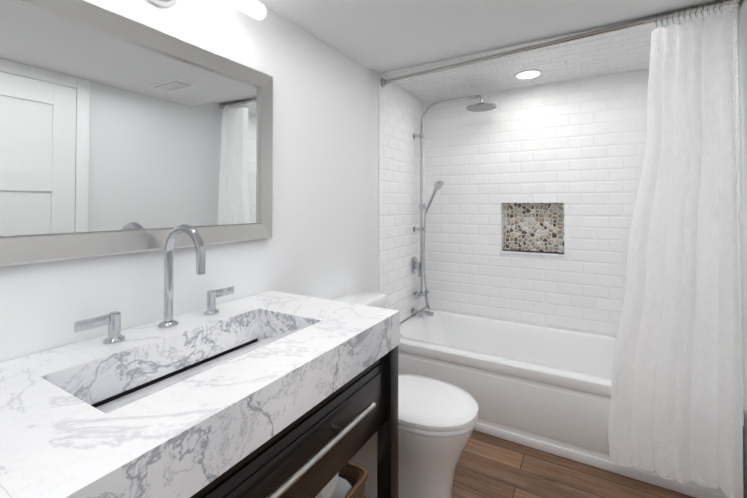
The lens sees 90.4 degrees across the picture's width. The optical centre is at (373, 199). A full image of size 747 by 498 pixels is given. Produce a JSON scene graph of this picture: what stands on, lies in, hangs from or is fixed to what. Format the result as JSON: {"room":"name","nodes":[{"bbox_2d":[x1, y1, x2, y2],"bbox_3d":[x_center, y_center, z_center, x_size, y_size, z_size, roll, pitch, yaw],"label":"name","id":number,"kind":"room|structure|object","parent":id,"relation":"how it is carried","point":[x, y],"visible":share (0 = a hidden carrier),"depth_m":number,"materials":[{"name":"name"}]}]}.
{"room":"bathroom","nodes":[
{"label":"bathroom","id":0,"kind":"room"},
{"bbox_2d":[0,0,366,362],"bbox_3d":[-0.741,0.147,1.026,0.160,2.200,2.530,-1,-1,30],"label":"wall","id":1,"kind":"structure","parent":0,"point":[315,245],"depth_m":1.45,"materials":[{"name":"white paint"}]},
{"bbox_2d":[0,0,272,266],"bbox_3d":[-0.682,-0.172,0.943,0.029,0.625,1.138,-1,-1,30],"label":"mirror","id":2,"kind":"object","parent":1,"relation":"attached to","point":[121,134],"visible":1,"depth_m":0.97,"materials":[{"name":"mirror"}]},
{"bbox_2d":[148,0,176,6],"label":"sconce","id":3,"kind":"object","parent":1,"relation":"attached to","point":[162,3],"depth_m":1.07,"materials":[{"name":"silver metal"}]},
{"bbox_2d":[223,0,265,19],"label":"sconce","id":4,"kind":"object","parent":1,"relation":"attached to","point":[255,9],"depth_m":1.22,"materials":[{"name":"white glass"}]},
{"bbox_2d":[367,68,423,323],"bbox_3d":[0.152,0.170,2.704,0.120,2.205,1.270,-1,-1,30],"label":"wall","id":5,"kind":"structure","parent":0,"point":[372,180],"depth_m":2.32,"materials":[{"name":"white paint"}]},
{"bbox_2d":[378,73,424,322],"bbox_3d":[0.225,0.029,2.704,0.008,1.683,0.760,-1,-1,30],"label":"wall tile","id":6,"kind":"structure","parent":5,"relation":"attached to","point":[400,111],"depth_m":2.62,"materials":[{"name":"white tile"}]},
{"bbox_2d":[410,95,496,315],"bbox_3d":[0.585,0.063,2.703,0.614,1.602,0.212,-1,-1,30],"label":"shower","id":7,"kind":"object","parent":6,"relation":"attached to","point":[480,106],"visible":1,"depth_m":2.80,"materials":[{"name":"silver metal"}]},
{"bbox_2d":[380,0,740,86],"bbox_3d":[0.775,-0.790,1.969,1.693,0.102,0.120,-1,-1,30],"label":"curtain rod","id":8,"kind":"object","parent":6,"relation":"attached to","point":[731,3],"visible":0.98,"depth_m":1.83,"materials":[{"name":"silver metal"}]},
{"bbox_2d":[655,0,723,27],"bbox_3d":[1.357,-0.795,1.603,0.218,0.072,0.055,-1,-1,30],"label":"curtain rings","id":9,"kind":"object","parent":8,"relation":"hanging from","point":[691,13],"visible":0.73,"depth_m":1.59,"materials":[{"name":"silver metal"}]},
{"bbox_2d":[608,12,742,497],"bbox_3d":[1.264,0.194,1.589,0.457,1.924,0.140,-1,-1,30],"label":"shower curtain","id":10,"kind":"object","parent":9,"relation":"hanging from","point":[676,407],"visible":1,"depth_m":1.54,"materials":[{"name":"white fabric"}]},
{"bbox_2d":[257,0,720,72],"bbox_3d":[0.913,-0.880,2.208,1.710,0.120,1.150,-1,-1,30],"label":"ceiling","id":11,"kind":"structure","parent":0,"point":[640,14],"depth_m":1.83,"materials":[{"name":"white paint"}]},
{"bbox_2d":[379,6,731,101],"bbox_3d":[0.961,-0.815,2.290,1.694,0.008,0.760,-1,-1,30],"label":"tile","id":12,"kind":"structure","parent":11,"relation":"attached to","point":[623,51],"depth_m":2.23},
{"bbox_2d":[515,69,541,78],"bbox_3d":[0.996,-0.805,2.390,0.164,0.008,0.164,-1,-1,30],"label":"recessed light","id":13,"kind":"object","parent":12,"relation":"attached to","point":[528,74],"visible":1,"depth_m":2.38,"materials":[{"name":"white"}]},
{"bbox_2d":[364,430,695,497],"bbox_3d":[0.286,1.278,1.095,1.950,0.060,3.950,-1,-1,30],"label":"floor","id":14,"kind":"structure","parent":0,"point":[488,466],"depth_m":1.68,"materials":[{"name":"brown wood"}]},
{"bbox_2d":[0,224,399,497],"bbox_3d":[-0.461,0.652,0.754,0.585,1.180,1.254,-1,-1,30],"label":"bathroom vanity","id":15,"kind":"object","parent":14,"relation":"on","point":[272,394],"visible":1,"depth_m":0.77,"materials":[{"name":"stone"}]},
{"bbox_2d":[74,224,233,343],"bbox_3d":[-0.512,0.206,0.995,0.176,0.281,0.434,-1,-1,30],"label":"faucet","id":16,"kind":"object","parent":15,"relation":"on","point":[169,329],"depth_m":1.00,"materials":[{"name":"silver metal"}]},
{"bbox_2d":[315,461,367,497],"bbox_3d":[-0.283,0.897,1.066,0.396,0.350,0.436,-1,-1,30],"label":"basket","id":17,"kind":"object","parent":15,"relation":"on","point":[349,479],"visible":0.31,"depth_m":1.11,"materials":[{"name":"wicker"}]},
{"bbox_2d":[328,290,478,497],"bbox_3d":[0.095,0.860,1.599,0.698,0.789,0.428,-1,-1,30],"label":"toilet","id":18,"kind":"object","parent":14,"relation":"on","point":[437,420],"visible":0.33,"depth_m":1.43,"materials":[{"name":"white ceramic"}]},
{"bbox_2d":[398,308,743,497],"bbox_3d":[0.954,1.065,2.249,1.690,0.399,0.785,-1,-1,30],"label":"bathtub","id":19,"kind":"object","parent":14,"relation":"on","point":[547,389],"visible":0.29,"depth_m":1.99,"materials":[{"name":"white ceramic"}]},
{"bbox_2d":[739,0,746,497],"bbox_3d":[1.100,0.140,0.691,0.120,2.205,3.800,-1,-1,30],"label":"wall","id":20,"kind":"structure","parent":0,"point":[743,37],"depth_m":1.50,"materials":[{"name":"white paint"}]},
{"bbox_2d":[729,7,744,409],"bbox_3d":[1.697,0.016,1.850,0.008,1.683,0.760,-1,-1,30],"label":"wall tile","id":21,"kind":"structure","parent":20,"relation":"attached to","point":[736,11],"depth_m":1.53,"materials":[{"name":"white tile"}]},
{"bbox_3d":[1.232,0.171,2.742,1.710,2.205,0.120,-1,-1,30],"label":"wall","id":22,"kind":"structure","parent":0,"visible":0},
{"bbox_2d":[424,69,648,336],"bbox_3d":[1.174,0.229,2.641,1.710,2.085,0.112,-1,-1,30],"label":"wall tile","id":23,"kind":"structure","parent":22,"relation":"attached to","point":[529,214],"depth_m":2.62,"materials":[{"name":"tile"}]}
]}

